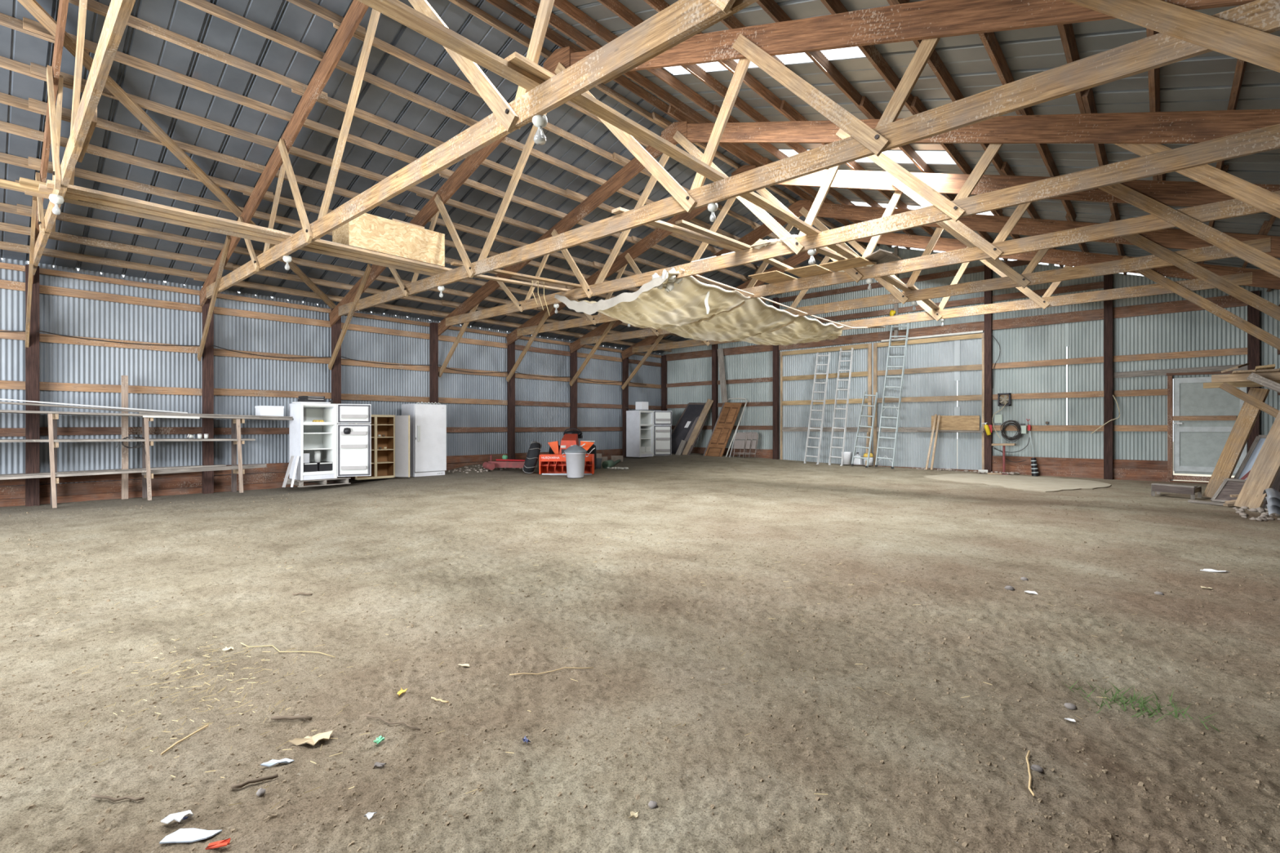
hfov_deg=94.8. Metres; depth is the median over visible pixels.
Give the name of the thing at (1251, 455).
window sash
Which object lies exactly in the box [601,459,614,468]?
pipe
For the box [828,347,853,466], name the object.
ladder
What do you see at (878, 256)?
scrap
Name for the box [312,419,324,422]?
paper bag
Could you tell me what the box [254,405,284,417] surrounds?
foam box
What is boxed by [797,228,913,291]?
board
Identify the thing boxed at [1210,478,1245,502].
picture frame
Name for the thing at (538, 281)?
twine
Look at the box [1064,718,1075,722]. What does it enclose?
paper scrap
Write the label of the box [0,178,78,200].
plank
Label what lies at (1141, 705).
grass
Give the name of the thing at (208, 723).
straw
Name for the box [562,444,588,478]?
trash can
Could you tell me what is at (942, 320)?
light fixture
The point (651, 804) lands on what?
stone
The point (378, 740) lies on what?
scrap
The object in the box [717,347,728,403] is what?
plank
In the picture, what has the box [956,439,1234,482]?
ground
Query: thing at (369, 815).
paper scrap
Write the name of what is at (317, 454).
jar
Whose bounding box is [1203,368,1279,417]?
shelf
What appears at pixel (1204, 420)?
door
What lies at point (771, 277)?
plywood sheet
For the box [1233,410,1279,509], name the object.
plank
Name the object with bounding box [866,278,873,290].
light fixture
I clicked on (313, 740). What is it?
paper scrap
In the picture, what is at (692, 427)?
plank
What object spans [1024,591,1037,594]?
paper scrap
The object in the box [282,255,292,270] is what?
light fixture
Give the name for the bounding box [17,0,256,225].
diagonal brace
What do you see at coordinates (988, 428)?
fire extinguisher
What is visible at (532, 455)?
tire
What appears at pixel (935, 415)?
plank
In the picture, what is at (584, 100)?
board
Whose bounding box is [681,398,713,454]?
plank
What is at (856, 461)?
jug
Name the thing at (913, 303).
light fixture
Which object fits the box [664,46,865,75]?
window
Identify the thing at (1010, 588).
stone
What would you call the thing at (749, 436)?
folding chair
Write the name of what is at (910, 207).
skylight
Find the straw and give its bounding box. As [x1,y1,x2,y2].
[0,532,1137,808]
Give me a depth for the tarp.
11.94 m
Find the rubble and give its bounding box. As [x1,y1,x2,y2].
[447,464,1279,521]
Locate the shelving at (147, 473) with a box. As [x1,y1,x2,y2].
[0,375,292,508]
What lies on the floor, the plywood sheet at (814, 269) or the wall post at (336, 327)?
the wall post at (336, 327)
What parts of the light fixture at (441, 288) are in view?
bulb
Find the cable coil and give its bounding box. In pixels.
[1000,420,1022,441]
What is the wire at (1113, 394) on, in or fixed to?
attached to the wall post at (1108, 279)
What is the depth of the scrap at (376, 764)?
2.12 m
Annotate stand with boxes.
[991,443,1015,475]
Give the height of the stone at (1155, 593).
0.037 m
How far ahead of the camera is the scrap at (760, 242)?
8.98 m
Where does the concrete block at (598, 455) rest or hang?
on the concrete block
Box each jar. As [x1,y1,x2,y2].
[186,434,194,438]
[313,450,320,462]
[502,454,507,459]
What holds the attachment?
on the floor
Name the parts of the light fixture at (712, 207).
bulb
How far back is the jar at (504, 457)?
16.18 m
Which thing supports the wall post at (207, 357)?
on the floor
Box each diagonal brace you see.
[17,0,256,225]
[263,242,336,308]
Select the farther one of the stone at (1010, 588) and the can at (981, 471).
the can at (981, 471)
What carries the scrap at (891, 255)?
on the roof truss at (1206, 203)
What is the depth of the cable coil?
14.86 m
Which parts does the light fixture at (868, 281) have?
bulb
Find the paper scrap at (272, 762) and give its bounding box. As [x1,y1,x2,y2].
[260,758,293,767]
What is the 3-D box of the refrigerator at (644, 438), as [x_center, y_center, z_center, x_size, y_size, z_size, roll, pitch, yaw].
[0.356,0.250,20.669,1.036,1.600,1.341,0,0,42]
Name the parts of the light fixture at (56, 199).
bulb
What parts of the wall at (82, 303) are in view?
plate, board, board, board, plate, board, board, board, board, board, board, plate, plate, board, board, plate, board, plate, plate, board, board, plate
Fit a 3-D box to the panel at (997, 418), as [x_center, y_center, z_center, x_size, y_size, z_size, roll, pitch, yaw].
[9.218,-0.200,15.144,0.170,0.220,0.030,0,0,42]
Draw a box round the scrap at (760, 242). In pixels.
[750,238,770,248]
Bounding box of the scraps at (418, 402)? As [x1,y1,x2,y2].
[416,401,440,404]
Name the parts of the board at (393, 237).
panel, panel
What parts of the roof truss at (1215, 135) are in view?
ridge plate, metal strip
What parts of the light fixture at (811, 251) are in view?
bulb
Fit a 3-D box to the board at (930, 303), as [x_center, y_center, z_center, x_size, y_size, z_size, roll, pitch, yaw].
[6.671,-2.815,13.510,0.144,0.044,4.165,0,0,37]
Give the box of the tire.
[522,440,542,473]
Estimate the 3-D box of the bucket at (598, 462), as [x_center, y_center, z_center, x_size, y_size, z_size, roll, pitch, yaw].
[-1.250,1.068,16.983,0.310,0.305,0.310,0,0,42]
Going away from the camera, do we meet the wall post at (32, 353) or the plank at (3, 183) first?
the plank at (3, 183)
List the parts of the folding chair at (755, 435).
seat, backrest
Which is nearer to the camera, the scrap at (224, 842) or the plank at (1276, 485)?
the scrap at (224, 842)
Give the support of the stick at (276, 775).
on the floor
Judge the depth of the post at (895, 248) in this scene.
16.75 m
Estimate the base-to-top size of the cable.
0.127 m
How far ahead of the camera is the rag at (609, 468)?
16.74 m
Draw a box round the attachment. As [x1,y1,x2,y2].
[482,455,524,470]
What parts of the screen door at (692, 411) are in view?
frame rail, frame rail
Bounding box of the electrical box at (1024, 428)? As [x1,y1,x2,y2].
[1020,423,1026,433]
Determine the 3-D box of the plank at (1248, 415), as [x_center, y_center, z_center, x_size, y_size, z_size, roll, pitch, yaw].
[9.869,0.290,9.757,0.780,1.877,0.223,0,0,23]
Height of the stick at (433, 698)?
0.012 m
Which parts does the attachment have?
frame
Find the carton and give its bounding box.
[635,401,648,409]
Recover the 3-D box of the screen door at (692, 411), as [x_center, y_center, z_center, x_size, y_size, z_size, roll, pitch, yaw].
[1.545,0.141,21.335,1.766,2.027,0.500,0,0,5]
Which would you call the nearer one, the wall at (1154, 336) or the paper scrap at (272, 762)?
the paper scrap at (272, 762)
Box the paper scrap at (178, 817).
[160,810,193,823]
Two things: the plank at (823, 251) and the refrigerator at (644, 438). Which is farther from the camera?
the refrigerator at (644, 438)
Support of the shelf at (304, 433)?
attached to the refrigerator at (342, 455)
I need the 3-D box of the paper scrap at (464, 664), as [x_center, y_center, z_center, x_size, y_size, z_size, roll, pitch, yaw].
[-0.907,1.230,3.030,0.066,0.009,0.023,0,0,-2]
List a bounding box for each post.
[25,264,39,506]
[201,297,213,493]
[331,308,341,483]
[429,322,438,404]
[507,333,515,459]
[570,342,577,431]
[622,350,628,457]
[661,355,666,425]
[711,343,718,431]
[773,297,779,459]
[893,245,898,338]
[984,264,992,472]
[1103,274,1113,479]
[1247,290,1259,452]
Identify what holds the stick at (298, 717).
on the floor
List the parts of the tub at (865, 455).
lid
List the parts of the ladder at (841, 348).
rail, rail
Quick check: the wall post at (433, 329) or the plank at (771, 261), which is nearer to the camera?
the plank at (771, 261)
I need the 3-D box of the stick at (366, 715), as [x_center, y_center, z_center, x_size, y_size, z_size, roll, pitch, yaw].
[-1.014,1.213,2.417,0.289,0.013,0.032,0,0,22]
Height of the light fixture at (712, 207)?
0.205 m
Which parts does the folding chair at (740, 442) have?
seat, frame, backrest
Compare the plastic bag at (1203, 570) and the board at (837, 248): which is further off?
the board at (837, 248)
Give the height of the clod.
0.145 m
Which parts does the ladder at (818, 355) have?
rail, rail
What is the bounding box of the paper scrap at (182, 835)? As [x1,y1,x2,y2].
[159,828,222,844]
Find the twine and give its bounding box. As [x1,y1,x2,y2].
[532,280,550,315]
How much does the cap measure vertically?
0.018 m
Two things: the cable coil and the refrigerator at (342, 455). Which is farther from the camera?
the cable coil
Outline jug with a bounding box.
[853,452,862,464]
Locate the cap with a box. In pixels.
[522,735,530,742]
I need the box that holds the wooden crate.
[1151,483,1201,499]
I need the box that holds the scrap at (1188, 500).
[1187,499,1226,505]
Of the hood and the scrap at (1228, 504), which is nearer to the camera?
the scrap at (1228, 504)
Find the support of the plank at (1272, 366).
on the shelf at (1268, 378)
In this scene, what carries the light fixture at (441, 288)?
attached to the roof truss at (1242, 32)
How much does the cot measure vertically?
2.175 m
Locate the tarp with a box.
[554,267,844,345]
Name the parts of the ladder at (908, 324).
rail, rail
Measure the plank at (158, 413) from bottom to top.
0.032 m
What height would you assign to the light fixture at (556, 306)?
0.205 m
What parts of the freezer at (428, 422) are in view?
handle, kick plate, door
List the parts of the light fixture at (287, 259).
bulb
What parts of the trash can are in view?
lid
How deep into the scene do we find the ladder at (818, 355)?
18.02 m
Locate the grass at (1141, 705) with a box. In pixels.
[1064,680,1257,737]
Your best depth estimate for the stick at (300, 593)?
4.26 m
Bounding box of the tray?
[292,401,330,403]
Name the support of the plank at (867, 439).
on the floor
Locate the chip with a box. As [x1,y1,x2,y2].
[222,646,234,651]
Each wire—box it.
[991,333,1000,388]
[991,437,1030,452]
[1091,394,1119,433]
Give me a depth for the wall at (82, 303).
12.17 m
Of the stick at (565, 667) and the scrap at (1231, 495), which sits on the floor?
the stick at (565, 667)
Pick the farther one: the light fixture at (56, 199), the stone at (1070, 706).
the light fixture at (56, 199)
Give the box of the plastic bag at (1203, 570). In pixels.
[1200,568,1230,572]
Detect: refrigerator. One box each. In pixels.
[288,403,371,480]
[626,410,671,457]
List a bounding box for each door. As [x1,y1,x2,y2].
[671,402,705,453]
[703,402,742,457]
[779,330,984,471]
[1166,371,1246,477]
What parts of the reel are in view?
cord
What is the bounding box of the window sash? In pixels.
[1233,435,1267,479]
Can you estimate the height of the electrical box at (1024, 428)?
0.250 m
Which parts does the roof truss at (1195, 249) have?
ridge plate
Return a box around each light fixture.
[48,194,63,214]
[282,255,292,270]
[437,285,444,297]
[532,114,547,145]
[553,303,559,313]
[707,202,717,222]
[807,248,816,264]
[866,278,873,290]
[911,300,917,311]
[939,318,945,326]
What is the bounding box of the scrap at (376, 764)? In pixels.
[373,762,386,767]
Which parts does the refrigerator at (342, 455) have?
drawer, drawer, dark cap, fridge door, panel, freezer door, panel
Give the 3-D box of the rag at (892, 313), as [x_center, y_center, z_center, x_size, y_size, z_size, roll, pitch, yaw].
[7.161,-3.200,16.710,0.165,0.222,0.099,0,0,42]
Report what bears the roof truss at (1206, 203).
on the wall at (1278, 351)
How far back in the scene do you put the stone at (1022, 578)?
4.71 m
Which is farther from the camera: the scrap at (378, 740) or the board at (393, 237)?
the board at (393, 237)
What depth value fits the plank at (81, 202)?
7.97 m
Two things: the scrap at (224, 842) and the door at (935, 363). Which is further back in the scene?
the door at (935, 363)
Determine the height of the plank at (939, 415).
1.479 m
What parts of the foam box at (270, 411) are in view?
lid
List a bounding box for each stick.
[90,794,144,801]
[160,724,208,755]
[231,773,278,788]
[240,642,335,657]
[271,715,312,720]
[292,591,312,595]
[364,714,420,730]
[431,697,448,702]
[509,666,593,675]
[1025,750,1035,796]
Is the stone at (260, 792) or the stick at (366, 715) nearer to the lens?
the stone at (260, 792)
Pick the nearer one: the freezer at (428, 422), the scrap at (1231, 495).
the scrap at (1231, 495)
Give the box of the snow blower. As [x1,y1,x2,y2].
[538,428,596,475]
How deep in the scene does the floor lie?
3.07 m
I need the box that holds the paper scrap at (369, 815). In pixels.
[364,812,377,819]
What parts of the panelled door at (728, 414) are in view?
raised panel, raised panel, raised panel, raised panel, raised panel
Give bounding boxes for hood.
[559,434,578,453]
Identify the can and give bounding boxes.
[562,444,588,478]
[977,469,987,473]
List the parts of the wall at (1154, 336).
board, board, board, board, board, board, board, board, board, board, board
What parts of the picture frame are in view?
frame rail, frame rail, frame rail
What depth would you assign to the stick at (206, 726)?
2.28 m
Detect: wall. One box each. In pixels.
[0,257,662,506]
[662,244,1279,484]
[1277,304,1279,395]
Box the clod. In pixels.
[0,481,1279,852]
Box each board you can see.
[332,213,444,266]
[357,0,544,90]
[504,51,820,235]
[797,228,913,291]
[906,284,939,310]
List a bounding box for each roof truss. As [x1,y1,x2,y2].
[25,0,135,347]
[197,0,758,360]
[328,0,1279,369]
[438,108,1279,377]
[506,164,1279,382]
[568,200,1279,386]
[621,232,1279,389]
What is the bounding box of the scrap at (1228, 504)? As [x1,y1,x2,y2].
[1222,502,1235,506]
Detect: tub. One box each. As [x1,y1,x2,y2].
[303,453,309,462]
[863,453,873,465]
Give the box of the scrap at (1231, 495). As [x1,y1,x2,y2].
[1230,494,1239,497]
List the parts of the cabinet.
panel, frame, door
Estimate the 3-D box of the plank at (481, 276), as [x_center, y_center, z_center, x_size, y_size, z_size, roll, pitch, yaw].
[-2.402,-2.748,11.180,3.108,0.139,0.122,0,0,-45]
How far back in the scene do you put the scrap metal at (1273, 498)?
7.87 m
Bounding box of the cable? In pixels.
[0,330,646,385]
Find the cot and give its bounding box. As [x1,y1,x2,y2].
[725,397,747,457]
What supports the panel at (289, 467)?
on the floor
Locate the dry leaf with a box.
[628,811,639,818]
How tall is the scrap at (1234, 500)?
0.124 m
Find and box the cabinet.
[348,414,409,479]
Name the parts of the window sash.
sash rail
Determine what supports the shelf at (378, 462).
attached to the cabinet
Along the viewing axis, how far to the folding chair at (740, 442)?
19.62 m
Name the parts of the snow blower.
light panel, seat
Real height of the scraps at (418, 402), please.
0.075 m
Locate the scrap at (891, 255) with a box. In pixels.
[879,248,903,260]
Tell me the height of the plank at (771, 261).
0.052 m
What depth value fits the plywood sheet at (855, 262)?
10.07 m
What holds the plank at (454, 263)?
on the roof truss at (1215, 135)
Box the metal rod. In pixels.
[0,398,187,413]
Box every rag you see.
[607,466,629,469]
[889,310,895,315]
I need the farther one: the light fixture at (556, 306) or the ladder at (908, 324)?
the ladder at (908, 324)
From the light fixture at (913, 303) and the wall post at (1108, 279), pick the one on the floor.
the wall post at (1108, 279)
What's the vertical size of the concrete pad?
0.045 m
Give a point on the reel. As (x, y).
(1028, 426)
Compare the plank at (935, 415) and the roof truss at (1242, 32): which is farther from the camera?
the plank at (935, 415)
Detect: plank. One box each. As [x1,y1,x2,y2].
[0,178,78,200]
[0,401,173,413]
[18,177,46,186]
[24,190,437,275]
[38,183,443,274]
[46,179,453,271]
[138,412,293,417]
[435,270,570,291]
[450,261,582,288]
[611,206,744,252]
[675,219,751,249]
[675,440,686,454]
[680,416,699,454]
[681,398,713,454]
[687,415,707,454]
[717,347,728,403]
[762,257,802,278]
[815,247,847,260]
[865,431,868,466]
[924,413,937,470]
[930,414,940,470]
[1203,387,1270,497]
[1221,363,1248,373]
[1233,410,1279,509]
[1240,470,1250,479]
[1254,364,1275,371]
[1261,470,1279,507]
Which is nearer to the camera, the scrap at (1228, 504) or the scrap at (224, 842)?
the scrap at (224, 842)
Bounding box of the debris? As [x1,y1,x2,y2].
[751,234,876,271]
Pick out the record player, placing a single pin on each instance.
(301, 398)
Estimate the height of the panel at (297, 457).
0.627 m
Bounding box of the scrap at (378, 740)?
[373,735,384,744]
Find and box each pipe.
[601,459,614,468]
[1031,457,1039,476]
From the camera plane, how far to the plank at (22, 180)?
6.58 m
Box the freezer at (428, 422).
[401,404,446,476]
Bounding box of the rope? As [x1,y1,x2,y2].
[680,268,885,328]
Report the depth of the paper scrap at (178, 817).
1.81 m
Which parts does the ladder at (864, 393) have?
rail, rail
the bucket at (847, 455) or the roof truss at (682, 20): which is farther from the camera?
the bucket at (847, 455)
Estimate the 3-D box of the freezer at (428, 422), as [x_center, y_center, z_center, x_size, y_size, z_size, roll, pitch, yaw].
[-5.373,0.333,14.687,0.718,1.765,0.825,0,0,42]
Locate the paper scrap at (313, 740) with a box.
[288,730,332,746]
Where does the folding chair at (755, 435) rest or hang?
on the floor
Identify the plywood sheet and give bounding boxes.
[748,270,797,284]
[785,264,834,277]
[818,256,876,271]
[931,415,979,430]
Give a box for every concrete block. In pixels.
[596,453,601,457]
[601,456,608,462]
[611,455,622,462]
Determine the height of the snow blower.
1.174 m
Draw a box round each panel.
[282,455,293,487]
[290,456,299,487]
[994,414,1002,422]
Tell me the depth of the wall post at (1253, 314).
12.03 m
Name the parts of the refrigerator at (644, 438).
drawer, fridge door, panel, freezer door, panel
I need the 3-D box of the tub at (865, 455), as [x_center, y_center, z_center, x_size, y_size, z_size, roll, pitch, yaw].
[6.614,0.940,17.062,0.270,0.360,0.270,0,0,42]
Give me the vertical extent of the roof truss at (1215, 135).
3.988 m
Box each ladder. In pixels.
[804,351,831,464]
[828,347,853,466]
[851,391,877,467]
[875,311,910,468]
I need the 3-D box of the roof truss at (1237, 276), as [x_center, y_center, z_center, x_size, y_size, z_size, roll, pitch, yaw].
[5.343,-3.268,15.514,16.091,3.984,0.150,0,0,42]
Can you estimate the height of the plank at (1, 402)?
0.188 m
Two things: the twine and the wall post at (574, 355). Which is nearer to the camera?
the twine
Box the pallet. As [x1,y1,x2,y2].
[283,476,351,487]
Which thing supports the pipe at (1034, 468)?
on the floor
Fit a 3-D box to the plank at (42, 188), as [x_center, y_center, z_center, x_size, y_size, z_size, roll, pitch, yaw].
[-5.028,-2.697,8.563,0.164,0.050,5.200,0,0,42]
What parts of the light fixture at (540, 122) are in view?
bulb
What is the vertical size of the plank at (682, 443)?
0.701 m
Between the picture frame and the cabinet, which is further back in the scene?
the cabinet
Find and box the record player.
[297,395,325,402]
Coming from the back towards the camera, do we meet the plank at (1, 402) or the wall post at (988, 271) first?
the wall post at (988, 271)
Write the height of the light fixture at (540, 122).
0.215 m
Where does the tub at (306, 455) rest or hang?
on the refrigerator at (342, 455)
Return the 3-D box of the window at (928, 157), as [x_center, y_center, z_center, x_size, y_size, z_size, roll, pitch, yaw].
[3.769,-4.612,10.042,2.830,0.923,0.590,0,0,42]
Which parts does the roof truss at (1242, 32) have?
ridge plate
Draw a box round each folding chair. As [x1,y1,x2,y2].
[731,431,746,457]
[737,431,752,457]
[743,431,758,457]
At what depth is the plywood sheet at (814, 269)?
10.53 m
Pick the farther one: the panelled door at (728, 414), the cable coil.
the panelled door at (728, 414)
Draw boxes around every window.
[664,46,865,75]
[778,149,955,164]
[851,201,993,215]
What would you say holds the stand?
on the floor
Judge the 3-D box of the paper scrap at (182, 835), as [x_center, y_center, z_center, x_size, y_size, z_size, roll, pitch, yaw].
[-1.327,1.213,1.742,0.138,0.015,0.062,0,0,-1]
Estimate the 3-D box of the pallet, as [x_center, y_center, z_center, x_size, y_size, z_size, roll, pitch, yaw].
[-6.859,1.159,12.512,0.933,0.125,1.000,0,0,42]
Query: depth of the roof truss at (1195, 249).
10.80 m
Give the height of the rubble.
0.215 m
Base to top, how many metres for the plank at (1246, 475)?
1.226 m
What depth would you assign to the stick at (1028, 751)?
2.00 m
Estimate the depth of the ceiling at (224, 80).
9.06 m
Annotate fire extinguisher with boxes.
[981,422,991,435]
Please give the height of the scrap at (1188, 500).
0.035 m
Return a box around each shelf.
[303,432,332,434]
[303,448,332,449]
[377,461,393,463]
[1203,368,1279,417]
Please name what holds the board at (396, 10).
on the roof truss at (682, 20)
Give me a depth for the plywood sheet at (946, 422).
15.72 m
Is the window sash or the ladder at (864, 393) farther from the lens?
the ladder at (864, 393)
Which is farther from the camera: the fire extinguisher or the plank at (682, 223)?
the fire extinguisher
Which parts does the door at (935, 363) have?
rail, rail, rail, rail, rail, rail, rail, rail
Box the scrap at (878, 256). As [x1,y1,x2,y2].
[862,249,895,264]
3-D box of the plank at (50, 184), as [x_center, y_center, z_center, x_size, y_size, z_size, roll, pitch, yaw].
[-4.888,-2.697,8.405,0.165,0.045,5.050,0,0,42]
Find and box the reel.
[1026,418,1034,457]
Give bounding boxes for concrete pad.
[923,473,1111,492]
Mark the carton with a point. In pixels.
(639, 405)
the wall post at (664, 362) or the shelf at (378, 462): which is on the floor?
the wall post at (664, 362)
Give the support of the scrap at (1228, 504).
on the floor
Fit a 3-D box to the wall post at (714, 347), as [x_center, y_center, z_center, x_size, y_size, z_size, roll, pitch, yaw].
[2.664,-1.149,20.927,0.164,4.588,0.152,0,0,42]
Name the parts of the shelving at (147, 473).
leg, leg, leg, wire coil, leg, leg, white strip, leg, leg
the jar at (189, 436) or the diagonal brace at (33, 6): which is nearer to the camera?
the diagonal brace at (33, 6)
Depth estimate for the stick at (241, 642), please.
3.17 m
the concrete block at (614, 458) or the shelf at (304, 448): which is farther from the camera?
the concrete block at (614, 458)
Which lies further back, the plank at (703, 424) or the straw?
the plank at (703, 424)
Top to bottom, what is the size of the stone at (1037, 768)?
0.026 m
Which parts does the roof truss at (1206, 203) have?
ridge plate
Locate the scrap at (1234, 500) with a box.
[1224,499,1236,502]
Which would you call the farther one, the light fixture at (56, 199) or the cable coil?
the cable coil
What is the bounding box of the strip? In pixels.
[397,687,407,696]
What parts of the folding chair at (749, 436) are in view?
seat, backrest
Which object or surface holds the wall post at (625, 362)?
on the floor
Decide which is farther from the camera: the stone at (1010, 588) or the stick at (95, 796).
the stone at (1010, 588)
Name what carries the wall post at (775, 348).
on the floor
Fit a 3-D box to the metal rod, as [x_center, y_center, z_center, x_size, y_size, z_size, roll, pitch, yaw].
[-9.354,-0.352,10.006,0.020,0.215,2.702,0,0,40]
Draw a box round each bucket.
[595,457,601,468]
[840,452,851,464]
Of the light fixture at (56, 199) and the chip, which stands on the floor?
the chip
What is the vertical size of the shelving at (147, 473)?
2.270 m
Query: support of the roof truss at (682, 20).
on the wall at (1278, 351)
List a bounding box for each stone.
[256,787,265,796]
[648,800,657,808]
[1004,585,1014,591]
[1020,577,1028,580]
[1030,764,1044,773]
[1063,702,1077,710]
[1154,591,1164,595]
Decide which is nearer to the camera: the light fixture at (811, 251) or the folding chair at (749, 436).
the light fixture at (811, 251)
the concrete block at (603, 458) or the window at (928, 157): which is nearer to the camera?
the window at (928, 157)
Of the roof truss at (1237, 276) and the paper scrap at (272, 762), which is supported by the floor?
the paper scrap at (272, 762)
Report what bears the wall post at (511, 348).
on the floor
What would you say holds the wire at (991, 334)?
attached to the wall post at (988, 271)
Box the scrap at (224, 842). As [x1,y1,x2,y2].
[204,837,231,849]
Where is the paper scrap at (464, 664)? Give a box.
[458,663,469,666]
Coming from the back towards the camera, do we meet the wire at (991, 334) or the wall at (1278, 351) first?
the wire at (991, 334)
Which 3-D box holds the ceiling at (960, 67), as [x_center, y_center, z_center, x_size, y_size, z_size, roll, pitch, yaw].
[2.247,-4.086,5.950,8.600,2.748,23.474,0,0,42]
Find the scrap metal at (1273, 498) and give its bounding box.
[1262,488,1279,515]
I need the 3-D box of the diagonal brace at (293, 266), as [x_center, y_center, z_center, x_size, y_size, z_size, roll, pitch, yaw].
[-6.875,-3.070,11.984,0.138,0.755,2.985,0,0,-5]
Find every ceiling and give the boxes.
[0,0,868,353]
[485,0,1279,292]
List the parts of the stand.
post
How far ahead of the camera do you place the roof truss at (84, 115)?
5.72 m
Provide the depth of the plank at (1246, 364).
9.39 m
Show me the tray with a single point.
(295, 402)
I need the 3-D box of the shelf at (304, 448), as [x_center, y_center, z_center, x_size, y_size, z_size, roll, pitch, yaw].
[-6.895,0.470,12.436,0.520,0.025,0.570,0,0,42]
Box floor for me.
[0,453,1279,852]

